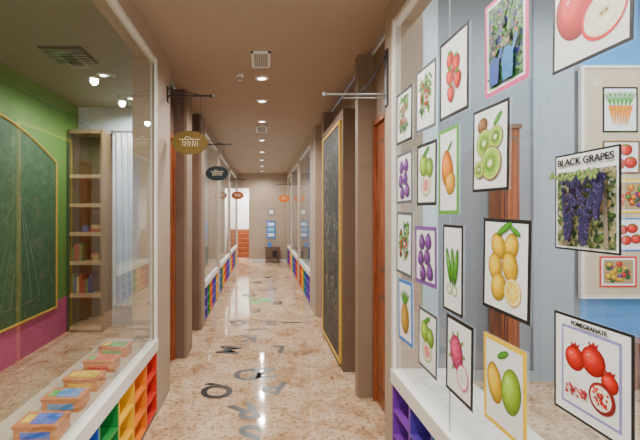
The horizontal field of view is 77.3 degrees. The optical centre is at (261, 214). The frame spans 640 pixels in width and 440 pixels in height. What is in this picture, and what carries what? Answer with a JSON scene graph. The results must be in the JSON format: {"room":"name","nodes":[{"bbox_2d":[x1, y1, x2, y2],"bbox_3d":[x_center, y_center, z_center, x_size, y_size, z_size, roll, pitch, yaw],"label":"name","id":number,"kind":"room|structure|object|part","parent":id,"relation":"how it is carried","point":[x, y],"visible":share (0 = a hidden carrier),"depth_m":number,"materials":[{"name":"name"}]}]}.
{"room":"school corridor","nodes":[
{"label":"school corridor","id":0,"kind":"room"},
{"bbox_2d":[0,62,77,371],"bbox_3d":[-2.775,-0.030,1.900,0.150,3.300,7.800,0,0,0],"label":"wall","id":1,"kind":"structure","parent":0,"point":[46,116],"depth_m":4.90,"materials":[{"name":"green paint"}]},
{"bbox_2d":[0,113,57,333],"bbox_3d":[-2.683,0.080,3.825,0.034,2.267,2.677,0,0,0],"label":"chalkboard","id":2,"kind":"object","parent":1,"relation":"attached to","point":[28,172],"visible":1,"depth_m":4.50,"materials":[{"name":"green"}]},
{"bbox_2d":[0,0,193,113],"bbox_3d":[-2.600,-1.630,5.850,3.200,0.100,15.700,0,0,0],"label":"ceiling","id":3,"kind":"structure","parent":0,"point":[25,25],"depth_m":3.75,"materials":[{"name":"white paint"}]},
{"bbox_2d":[38,46,97,63],"bbox_3d":[-1.900,-1.569,3.900,0.400,0.022,0.400,0,0,0],"label":"ceiling vent","id":4,"kind":"object","parent":3,"relation":"in","point":[60,54],"visible":1,"depth_m":3.85,"materials":[{"name":"metal"}]},
{"bbox_2d":[96,73,109,77],"bbox_3d":[-1.790,-1.574,4.460,0.150,0.012,0.150,0,0,0],"label":"recessed light","id":5,"kind":"object","parent":3,"relation":"in","point":[104,75],"visible":1,"depth_m":4.44,"materials":[{"name":"white paint"}]},
{"bbox_2d":[78,107,131,324],"bbox_3d":[-1.950,-0.030,5.850,1.800,3.300,0.100,0,0,0],"label":"wall classroom partition","id":6,"kind":"structure","parent":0,"point":[108,119],"depth_m":5.80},
{"bbox_2d":[111,130,131,306],"bbox_3d":[-1.630,0.050,5.735,1.100,2.540,0.130,0,0,0],"label":"curtain","id":7,"kind":"object","parent":6,"relation":"hanging from","point":[122,143],"visible":0.3,"depth_m":5.71,"materials":[{"name":"fabric"}]},
{"bbox_2d":[92,0,236,414],"bbox_3d":[-0.948,0.100,5.800,0.204,3.040,15.600,0,0,0],"label":"wall","id":8,"kind":"structure","parent":0,"point":[153,118],"depth_m":3.34,"materials":[{"name":"beige paint"}]},
{"bbox_2d":[0,339,157,439],"bbox_3d":[-1.049,1.045,0.650,0.422,0.090,5.100,0,0,0],"label":"window sill","id":9,"kind":"structure","parent":8,"relation":"attached to","point":[83,424],"depth_m":2.21,"materials":[{"name":"white wood"}]},
{"bbox_2d":[11,411,71,439],"bbox_3d":[-1.000,0.963,1.800,0.200,0.074,0.140,0,0,-2],"label":"wooden box","id":10,"kind":"object","parent":9,"relation":"on","point":[35,425],"visible":1,"depth_m":1.75,"materials":[{"name":"orange wood"}]},
{"bbox_3d":[-1.000,0.934,1.800,0.200,0.012,0.140,0,0,-2],"label":"lid","id":11,"kind":"part","parent":10,"relation":"part of","materials":[{"name":"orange wood"}]},
{"bbox_2d":[40,387,90,412],"bbox_3d":[-1.020,0.963,2.060,0.200,0.074,0.140,0,0,-2],"label":"wooden box","id":12,"kind":"object","parent":9,"relation":"on","point":[74,399],"visible":0.94,"depth_m":2.01,"materials":[{"name":"orange wood"}]},
{"bbox_3d":[-1.020,0.934,2.060,0.200,0.012,0.140,0,0,-2],"label":"lid","id":13,"kind":"part","parent":12,"relation":"part of","materials":[{"name":"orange wood"}]},
{"bbox_2d":[62,370,106,391],"bbox_3d":[-1.030,0.963,2.300,0.200,0.074,0.140,0,0,0],"label":"wooden box","id":14,"kind":"object","parent":9,"relation":"on","point":[94,379],"visible":0.92,"depth_m":2.25,"materials":[{"name":"orange wood"}]},
{"bbox_3d":[-1.030,0.934,2.300,0.200,0.012,0.140,0,0,0],"label":"lid","id":15,"kind":"part","parent":14,"relation":"part of","materials":[{"name":"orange wood"}]},
{"bbox_2d":[82,354,120,372],"bbox_3d":[-1.040,0.963,2.570,0.200,0.074,0.140,0,0,0],"label":"wooden box","id":16,"kind":"object","parent":9,"relation":"on","point":[109,362],"visible":0.88,"depth_m":2.50,"materials":[{"name":"orange wood"}]},
{"bbox_3d":[-1.040,0.934,2.570,0.200,0.012,0.140,0,0,0],"label":"lid","id":17,"kind":"part","parent":16,"relation":"part of","materials":[{"name":"orange wood"}]},
{"bbox_2d":[98,341,132,356],"bbox_3d":[-1.050,0.963,2.840,0.200,0.074,0.140,0,0,3],"label":"wooden box","id":18,"kind":"object","parent":9,"relation":"on","point":[124,348],"visible":0.91,"depth_m":2.79,"materials":[{"name":"orange wood"}]},
{"bbox_3d":[-1.050,0.934,2.840,0.200,0.012,0.140,0,0,3],"label":"lid","id":19,"kind":"part","parent":18,"relation":"part of","materials":[{"name":"orange wood"}]},
{"bbox_2d":[170,132,175,362],"bbox_3d":[-0.986,0.370,4.055,0.109,2.500,0.800,0,0,0],"label":"door","id":20,"kind":"structure","parent":8,"relation":"in","point":[172,150],"depth_m":4.40,"materials":[{"name":"red wood"}]},
{"bbox_2d":[167,86,212,153],"bbox_3d":[-0.643,-0.848,3.550,0.414,0.605,0.060,0,0,0],"label":"oval sign","id":21,"kind":"object","parent":8,"relation":"attached to","point":[185,142],"visible":1,"depth_m":3.54,"materials":[{"name":"metal"}]},
{"bbox_2d":[192,154,192,329],"bbox_3d":[-0.986,0.370,5.175,0.109,2.500,0.740,0,0,0],"label":"door","id":22,"kind":"structure","parent":8,"relation":"in","point":[192,154],"depth_m":5.54,"materials":[{"name":"red wood"}]},
{"bbox_2d":[205,135,216,279],"bbox_3d":[-0.870,-0.120,6.750,0.001,2.240,1.700,0,0,0],"label":"pane","id":23,"kind":"object","parent":8,"relation":"attached to","point":[210,151],"visible":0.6,"depth_m":6.67,"materials":[{"name":"clear glass"}]},
{"bbox_2d":[205,267,217,287],"bbox_3d":[-1.049,1.045,6.750,0.422,0.090,1.700,0,0,0],"label":"window sill","id":24,"kind":"structure","parent":8,"relation":"attached to","point":[211,276],"depth_m":6.55,"materials":[{"name":"beige stone"}]},
{"bbox_2d":[205,140,231,180],"bbox_3d":[-0.643,-0.797,5.700,0.414,0.605,0.060,0,0,0],"label":"oval sign","id":25,"kind":"object","parent":8,"relation":"attached to","point":[216,173],"visible":0.93,"depth_m":5.69,"materials":[{"name":"wood"}]},
{"bbox_2d":[220,156,228,262],"bbox_3d":[-0.870,-0.120,9.150,0.001,2.240,2.300,0,0,0],"label":"pane","id":26,"kind":"object","parent":8,"relation":"attached to","point":[224,184],"visible":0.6,"depth_m":9.16,"materials":[{"name":"clear glass"}]},
{"bbox_2d":[220,253,229,268],"bbox_3d":[-1.049,1.045,9.150,0.422,0.090,2.300,0,0,0],"label":"window sill","id":27,"kind":"structure","parent":8,"relation":"attached to","point":[225,259],"depth_m":8.83,"materials":[{"name":"beige stone"}]},
{"bbox_2d":[231,172,235,249],"bbox_3d":[-0.870,-0.120,11.950,0.001,2.240,2.500,0,0,0],"label":"pane","id":28,"kind":"object","parent":8,"relation":"attached to","point":[233,182],"visible":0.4,"depth_m":12.06,"materials":[{"name":"clear glass"}]},
{"bbox_2d":[230,177,245,198],"bbox_3d":[-0.643,-0.718,10.500,0.414,0.605,0.060,0,0,0],"label":"oval sign","id":29,"kind":"object","parent":8,"relation":"attached to","point":[236,195],"visible":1,"depth_m":10.49,"materials":[{"name":"wood"}]},
{"bbox_2d":[238,188,248,228],"bbox_3d":[-0.750,0.070,15.425,4.500,3.100,3.350,0,0,0],"label":"wall","id":30,"kind":"structure","parent":0,"point":[243,203],"depth_m":17.00,"materials":[{"name":"white paint"}]},
{"bbox_2d":[134,0,389,173],"bbox_3d":[0.000,-1.495,5.875,1.900,0.150,15.750,0,0,0],"label":"ceiling","id":31,"kind":"structure","parent":0,"point":[314,46],"depth_m":3.56,"materials":[{"name":"paint"}]},
{"bbox_2d":[237,74,243,80],"bbox_3d":[-0.220,-1.392,4.000,0.070,0.055,0.070,0,0,0],"label":"sprinkler","id":32,"kind":"object","parent":31,"relation":"attached to","point":[239,76],"depth_m":3.99,"materials":[{"name":"silver metal"}]},
{"bbox_2d":[251,51,270,67],"bbox_3d":[-0.010,-1.413,3.600,0.170,0.015,0.360,0,0,0],"label":"ceiling vent","id":33,"kind":"object","parent":31,"relation":"in","point":[260,59],"visible":1,"depth_m":3.58,"materials":[{"name":"white metal"}]},
{"bbox_2d":[256,125,266,132],"bbox_3d":[-0.010,-1.413,6.500,0.180,0.015,0.500,0,0,0],"label":"ceiling vent","id":34,"kind":"object","parent":31,"relation":"in","point":[259,128],"visible":1,"depth_m":6.48,"materials":[{"name":"white metal"}]},
{"bbox_2d":[255,76,268,80],"bbox_3d":[0.000,-1.414,4.100,0.150,0.012,0.150,0,0,0],"label":"recessed light","id":35,"kind":"object","parent":31,"relation":"in","point":[261,78],"depth_m":4.09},
{"bbox_2d":[256,99,267,102],"bbox_3d":[0.000,-1.414,4.920,0.150,0.012,0.150,0,0,0],"label":"recessed light","id":36,"kind":"object","parent":31,"relation":"in","point":[260,100],"depth_m":4.91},
{"bbox_2d":[237,174,286,261],"bbox_3d":[-0.200,0.100,13.675,2.800,3.040,0.150,0,0,0],"label":"wall","id":37,"kind":"structure","parent":0,"point":[264,191],"depth_m":13.60,"materials":[{"name":"beige paint"}]},
{"bbox_2d":[249,259,286,261],"bbox_3d":[0.200,1.570,13.592,1.300,0.100,0.015,0,0,0],"label":"baseboard","id":38,"kind":"structure","parent":37,"relation":"attached to","point":[250,260],"depth_m":13.58,"materials":[{"name":"white wood"}]},
{"bbox_2d":[267,221,274,237],"bbox_3d":[0.310,0.500,13.582,0.300,0.600,0.035,0,0,0],"label":"notice board","id":39,"kind":"object","parent":37,"relation":"attached to","point":[270,224],"visible":1,"depth_m":13.57,"materials":[{"name":"blue paper"}]},
{"bbox_2d":[268,209,273,214],"bbox_3d":[0.320,-0.100,13.588,0.200,0.200,0.025,0,0,0],"label":"framed notice","id":40,"kind":"object","parent":37,"relation":"attached to","point":[270,211],"visible":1,"depth_m":13.57,"materials":[{"name":"white paper"}]},
{"bbox_2d":[0,258,639,439],"bbox_3d":[0.750,1.670,8.000,10.500,0.100,20.000,0,0,0],"label":"floor","id":41,"kind":"structure","parent":0,"point":[318,400],"depth_m":3.84,"materials":[{"name":"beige stone"}]},
{"bbox_2d":[68,129,111,331],"bbox_3d":[-2.440,0.220,5.615,0.480,2.800,0.330,0,0,0],"label":"bookshelf","id":42,"kind":"object","parent":41,"relation":"on","point":[89,150],"visible":0.95,"depth_m":5.65,"materials":[{"name":"brown wood"}]},
{"bbox_2d":[72,225,100,292],"bbox_3d":[-2.460,0.614,5.600,0.360,0.948,0.200,0,0,0],"label":"books","id":43,"kind":"object","parent":42,"relation":"in","point":[81,283],"visible":0.98,"depth_m":5.51,"materials":[{"name":"multicoloured paper"}]},
{"bbox_2d":[89,352,156,439],"bbox_3d":[-1.026,1.355,0.650,0.348,0.530,5.100,0,0,0],"label":"cubby shelf","id":44,"kind":"object","parent":41,"relation":"on","point":[131,418],"visible":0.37,"depth_m":2.71,"materials":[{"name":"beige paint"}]},
{"bbox_2d":[205,273,217,320],"bbox_3d":[-1.026,1.355,6.750,0.348,0.530,1.700,0,0,0],"label":"cubby shelf","id":45,"kind":"object","parent":41,"relation":"on","point":[211,291],"visible":0.3,"depth_m":6.74,"materials":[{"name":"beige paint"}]},
{"bbox_2d":[220,258,228,292],"bbox_3d":[-1.026,1.355,9.150,0.348,0.530,2.300,0,0,0],"label":"cubby shelf","id":46,"kind":"object","parent":41,"relation":"on","point":[224,271],"visible":0.34,"depth_m":9.11,"materials":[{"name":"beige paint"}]},
{"bbox_2d":[231,248,236,271],"bbox_3d":[-1.026,1.355,11.950,0.348,0.530,2.500,0,0,0],"label":"cubby shelf","id":47,"kind":"object","parent":41,"relation":"on","point":[234,254],"visible":0.26,"depth_m":11.81,"materials":[{"name":"beige paint"}]},
{"bbox_2d":[238,229,248,257],"bbox_3d":[-0.925,0.637,15.950,1.150,1.967,1.900,0,0,0],"label":"wooden staircase","id":48,"kind":"structure","parent":41,"relation":"on","point":[243,234],"depth_m":15.56,"materials":[{"name":"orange wood"}]},
{"bbox_2d":[201,276,299,439],"bbox_3d":[0.005,1.619,6.593,1.132,0.002,7.656,0,0,0],"label":"stickers","id":49,"kind":"object","parent":41,"relation":"on","point":[229,350],"visible":1,"depth_m":3.79,"materials":[{"name":"plastic"}]},
{"bbox_2d":[265,243,279,262],"bbox_3d":[0.350,1.280,13.375,0.500,0.680,0.350,0,0,0],"label":"side table","id":50,"kind":"object","parent":41,"relation":"on","point":[269,246],"visible":1,"depth_m":13.30,"materials":[{"name":"brown wood"}]},
{"bbox_2d":[287,248,289,266],"bbox_3d":[1.026,1.355,12.500,0.348,0.530,1.400,0,0,0],"label":"cubby shelf","id":51,"kind":"object","parent":41,"relation":"on","point":[288,251],"visible":0.27,"depth_m":12.90,"materials":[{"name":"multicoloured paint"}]},
{"bbox_2d":[292,255,297,281],"bbox_3d":[1.026,1.355,10.400,0.348,0.530,2.000,0,0,0],"label":"cubby shelf","id":52,"kind":"object","parent":41,"relation":"on","point":[294,261],"visible":0.3,"depth_m":10.24,"materials":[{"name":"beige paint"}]},
{"bbox_2d":[299,264,309,303],"bbox_3d":[1.026,1.355,8.000,0.348,0.530,2.000,0,0,0],"label":"cubby shelf","id":53,"kind":"object","parent":41,"relation":"on","point":[304,278],"visible":0.27,"depth_m":7.93,"materials":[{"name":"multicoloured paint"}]},
{"bbox_2d":[392,384,434,439],"bbox_3d":[1.026,1.355,0.340,0.348,0.530,4.480,0,0,0],"label":"cubby shelf","id":54,"kind":"object","parent":41,"relation":"on","point":[406,425],"visible":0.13,"depth_m":2.51,"materials":[{"name":"purple paint"}]},
{"bbox_2d":[489,124,521,348],"bbox_3d":[2.300,0.390,3.745,0.180,2.460,0.230,0,0,0],"label":"tall cabinet","id":55,"kind":"object","parent":41,"relation":"on","point":[504,204],"visible":0.32,"depth_m":3.64,"materials":[{"name":"red wood"}]},
{"bbox_2d":[635,337,639,389],"bbox_3d":[3.900,1.390,3.475,1.000,0.460,0.550,0,0,0],"label":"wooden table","id":56,"kind":"object","parent":41,"relation":"on","point":[637,339],"visible":0.53,"depth_m":3.65,"materials":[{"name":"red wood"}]},
{"bbox_2d":[331,77,354,111],"bbox_3d":[3.025,-1.630,8.850,3.950,0.100,9.700,0,0,0],"label":"ceiling","id":57,"kind":"structure","parent":0,"point":[354,77],"depth_m":5.09,"materials":[{"name":"grey metal"}]},
{"bbox_2d":[287,0,431,439],"bbox_3d":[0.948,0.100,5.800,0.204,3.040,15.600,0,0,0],"label":"wall","id":58,"kind":"structure","parent":0,"point":[403,18],"depth_m":3.38,"materials":[{"name":"beige paint"}]},
{"bbox_2d":[277,182,290,201],"bbox_3d":[0.643,-0.677,11.600,0.414,0.605,0.060,0,0,0],"label":"oval sign","id":59,"kind":"object","parent":58,"relation":"attached to","point":[284,198],"visible":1,"depth_m":11.59,"materials":[{"name":"metal"}]},
{"bbox_2d":[288,176,289,246],"bbox_3d":[0.870,-0.120,12.500,0.001,2.240,1.400,0,0,0],"label":"pane","id":60,"kind":"object","parent":58,"relation":"attached to","point":[289,176],"visible":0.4,"depth_m":12.49,"materials":[{"name":"clear glass"}]},
{"bbox_2d":[291,250,297,260],"bbox_3d":[1.049,1.045,10.400,0.422,0.090,2.000,0,0,0],"label":"window sill","id":61,"kind":"structure","parent":58,"relation":"attached to","point":[292,251],"depth_m":10.19,"materials":[{"name":"beige stone"}]},
{"bbox_2d":[292,165,297,255],"bbox_3d":[0.870,-0.120,10.400,0.001,2.240,2.000,0,0,0],"label":"pane","id":62,"kind":"object","parent":58,"relation":"attached to","point":[295,171],"visible":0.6,"depth_m":10.26,"materials":[{"name":"clear glass"}]},
{"bbox_2d":[299,259,309,275],"bbox_3d":[1.049,1.045,8.000,0.422,0.090,2.000,0,0,0],"label":"window sill","id":63,"kind":"structure","parent":58,"relation":"attached to","point":[301,263],"depth_m":7.79,"materials":[{"name":"beige stone"}]},
{"bbox_2d":[300,148,309,269],"bbox_3d":[0.870,-0.120,8.000,0.001,2.240,2.000,0,0,0],"label":"pane","id":64,"kind":"object","parent":58,"relation":"attached to","point":[305,161],"visible":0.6,"depth_m":7.90,"materials":[{"name":"clear glass"}]},
{"bbox_2d":[322,108,354,371],"bbox_3d":[0.890,0.260,4.750,0.160,2.720,1.360,0,0,0],"label":"blackboard","id":65,"kind":"object","parent":58,"relation":"attached to","point":[338,142],"visible":1,"depth_m":4.14,"materials":[{"name":"black paint"}]},
{"bbox_3d":[0.822,0.280,4.725,0.024,2.560,1.170,0,0,0],"label":"gold frame","id":66,"kind":"part","parent":65,"relation":"part of","materials":[{"name":"gold metal"}]},
{"bbox_2d":[322,48,388,106],"bbox_3d":[0.629,-0.930,2.680,0.442,0.380,0.060,0,0,0],"label":"wall bracket","id":67,"kind":"object","parent":58,"relation":"attached to","point":[385,59],"visible":1,"depth_m":2.67,"materials":[{"name":"metal"}]},
{"bbox_2d":[372,111,384,412],"bbox_3d":[0.986,0.395,3.111,0.109,2.450,0.753,0,0,0],"label":"door","id":68,"kind":"structure","parent":58,"relation":"in","point":[378,124],"depth_m":3.39,"materials":[{"name":"red wood"}]},
{"bbox_2d":[449,0,450,430],"bbox_3d":[0.870,-0.120,1.140,0.006,2.240,1.384,0,0,0],"label":"joint","id":69,"kind":"object","parent":58,"relation":"attached to","point":[449,0],"visible":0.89,"depth_m":1.83,"materials":[{"name":"metal"}]},
{"bbox_2d":[390,368,543,439],"bbox_3d":[1.049,1.045,0.340,0.422,0.090,4.480,0,0,0],"label":"window sill","id":70,"kind":"structure","parent":58,"relation":"attached to","point":[428,398],"depth_m":2.06,"materials":[{"name":"beige stone"}]},
{"label":"pane","id":71,"kind":"object","parent":58,"relation":"attached to","visible":0},
{"bbox_2d":[396,212,412,278],"bbox_3d":[0.862,0.173,2.403,0.008,0.383,0.260,0,2,0],"label":"poster","id":72,"kind":"object","parent":71,"relation":"attached to","point":[404,219],"visible":1,"depth_m":2.38,"materials":[{"name":"paper"}]},
{"bbox_2d":[397,83,412,145],"bbox_3d":[0.862,-0.600,2.403,0.008,0.320,0.260,0,1,0],"label":"poster","id":73,"kind":"object","parent":71,"relation":"attached to","point":[405,98],"visible":1,"depth_m":2.38,"materials":[{"name":"paper"}]},
{"bbox_2d":[397,149,412,203],"bbox_3d":[0.863,-0.225,2.403,0.005,0.310,0.260,0,-1,0],"label":"poster","id":74,"kind":"object","parent":71,"relation":"attached to","point":[404,160],"visible":1,"depth_m":2.39,"materials":[{"name":"paper"}]},
{"bbox_2d":[398,278,412,348],"bbox_3d":[0.862,0.583,2.385,0.009,0.375,0.230,0,-2,0],"label":"poster","id":75,"kind":"object","parent":71,"relation":"attached to","point":[405,302],"visible":1,"depth_m":2.37,"materials":[{"name":"paper"}]},
{"bbox_2d":[415,226,436,288],"bbox_3d":[0.863,0.215,2.091,0.005,0.310,0.272,0,-1,0],"label":"poster","id":76,"kind":"object","parent":71,"relation":"attached to","point":[425,236],"visible":1,"depth_m":2.07,"materials":[{"name":"paper"}]},
{"bbox_2d":[416,56,436,133],"bbox_3d":[0.862,-0.619,2.087,0.008,0.342,0.249,0,2,0],"label":"poster","id":77,"kind":"object","parent":71,"relation":"attached to","point":[426,77],"visible":1,"depth_m":2.07,"materials":[{"name":"paper"}]},
{"bbox_2d":[417,139,436,205],"bbox_3d":[0.864,-0.215,2.078,0.004,0.330,0.245,0,1,0],"label":"poster","id":78,"kind":"object","parent":71,"relation":"attached to","point":[426,152],"visible":1,"depth_m":2.06,"materials":[{"name":"paper"}]},
{"bbox_2d":[418,305,437,380],"bbox_3d":[0.864,0.660,2.065,0.004,0.320,0.230,0,1,0],"label":"poster","id":79,"kind":"object","parent":71,"relation":"attached to","point":[428,322],"visible":1,"depth_m":2.05,"materials":[{"name":"paper"}]},
{"bbox_2d":[439,123,458,213],"bbox_3d":[0.864,-0.204,1.833,0.004,0.400,0.193,0,0,0],"label":"poster","id":80,"kind":"object","parent":71,"relation":"attached to","point":[449,137],"visible":1,"depth_m":1.82,"materials":[{"name":"paper"}]},
{"bbox_2d":[443,224,462,317],"bbox_3d":[0.864,0.245,1.792,0.004,0.400,0.185,0,1,0],"label":"poster","id":81,"kind":"object","parent":71,"relation":"attached to","point":[452,234],"visible":1,"depth_m":1.78,"materials":[{"name":"paper"}]},
{"bbox_2d":[440,20,468,121],"bbox_3d":[0.862,-0.633,1.784,0.008,0.368,0.267,0,1,0],"label":"poster","id":82,"kind":"object","parent":71,"relation":"attached to","point":[454,52],"visible":1,"depth_m":1.76,"materials":[{"name":"paper"}]},
{"bbox_2d":[446,313,473,412],"bbox_3d":[0.863,0.635,1.736,0.006,0.350,0.235,0,1,0],"label":"poster","id":83,"kind":"object","parent":71,"relation":"attached to","point":[459,335],"visible":1,"depth_m":1.72,"materials":[{"name":"paper"}]},
{"bbox_2d":[473,97,509,191],"bbox_3d":[0.861,-0.253,1.500,0.010,0.325,0.236,0,1,0],"label":"poster","id":84,"kind":"object","parent":71,"relation":"attached to","point":[491,124],"visible":1,"depth_m":1.48,"materials":[{"name":"paper"}]},
{"bbox_2d":[484,331,526,439],"bbox_3d":[0.864,0.616,1.415,0.004,0.328,0.247,0,0,0],"label":"poster","id":85,"kind":"object","parent":71,"relation":"attached to","point":[505,365],"visible":1,"depth_m":1.40,"materials":[{"name":"paper"}]},
{"bbox_2d":[485,0,528,98],"bbox_3d":[0.858,-0.624,1.405,0.016,0.352,0.248,0,0,0],"label":"poster","id":86,"kind":"object","parent":71,"relation":"attached to","point":[506,21],"visible":1,"depth_m":1.39,"materials":[{"name":"paper"}]},
{"bbox_2d":[483,218,531,325],"bbox_3d":[0.863,0.185,1.407,0.005,0.342,0.272,0,1,0],"label":"poster","id":87,"kind":"object","parent":71,"relation":"attached to","point":[507,244],"visible":1,"depth_m":1.39,"materials":[{"name":"paper"}]},
{"bbox_2d":[549,144,621,255],"bbox_3d":[0.848,-0.037,1.058,0.035,0.270,0.213,0,0,0],"label":"poster","id":88,"kind":"object","parent":71,"relation":"attached to","point":[588,183],"visible":1,"depth_m":1.03,"materials":[{"name":"paper"}]},
{"bbox_2d":[552,0,633,75],"bbox_3d":[0.864,-0.578,1.044,0.004,0.331,0.255,0,1,0],"label":"poster","id":89,"kind":"object","parent":71,"relation":"attached to","point":[583,30],"visible":1,"depth_m":1.05,"materials":[{"name":"paper"}]},
{"bbox_2d":[554,310,634,439],"bbox_3d":[0.862,0.420,1.042,0.007,0.280,0.251,0,0,0],"label":"poster","id":90,"kind":"object","parent":71,"relation":"attached to","point":[594,363],"visible":1,"depth_m":1.02,"materials":[{"name":"paper"}]},
{"bbox_2d":[424,0,639,370],"bbox_3d":[3.525,-0.380,3.930,4.950,4.000,0.140,0,0,0],"label":"wall","id":91,"kind":"structure","parent":0,"point":[545,105],"depth_m":3.90,"materials":[{"name":"grey paint"}]},
{"bbox_2d":[473,371,639,380],"bbox_3d":[3.535,1.570,3.853,4.930,0.100,0.015,0,0,0],"label":"baseboard","id":92,"kind":"structure","parent":91,"relation":"attached to","point":[477,375],"depth_m":3.85,"materials":[{"name":"grey paint"}]},
{"bbox_2d":[578,65,639,298],"bbox_3d":[3.970,-0.320,3.839,1.760,2.260,0.042,0,0,0],"label":"display board","id":93,"kind":"object","parent":91,"relation":"attached to","point":[608,95],"visible":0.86,"depth_m":3.83,"materials":[{"name":"paper"},{"name":"cream paint"},{"name":"ink"}]},
{"bbox_2d":[600,256,636,286],"bbox_3d":[3.450,0.550,3.822,0.360,0.300,0.009,0,0,0],"label":"poster","id":94,"kind":"object","parent":93,"relation":"attached to","point":[615,271],"depth_m":3.82,"materials":[{"name":"paper"}]},
{"bbox_2d":[603,87,637,131],"bbox_3d":[3.470,-1.020,3.825,0.340,0.440,0.005,0,0,0],"label":"poster","id":95,"kind":"object","parent":93,"relation":"attached to","point":[620,104],"depth_m":3.82,"materials":[{"name":"paper"}]},
{"bbox_2d":[603,141,639,173],"bbox_3d":[3.480,-0.560,3.824,0.360,0.320,0.006,0,0,0],"label":"poster","id":96,"kind":"object","parent":93,"relation":"attached to","point":[630,149],"depth_m":3.82,"materials":[{"name":"paper"}]},
{"bbox_2d":[622,218,639,250],"bbox_3d":[3.550,0.190,3.824,0.300,0.320,0.006,0,0,0],"label":"poster","id":97,"kind":"object","parent":93,"relation":"attached to","point":[630,226],"depth_m":3.82,"materials":[{"name":"paper"}]},
{"bbox_2d":[622,179,639,212],"bbox_3d":[3.580,-0.185,3.822,0.320,0.330,0.009,0,0,0],"label":"poster","id":98,"kind":"object","parent":93,"relation":"attached to","point":[630,187],"depth_m":3.82,"materials":[{"name":"paper"}]}
]}

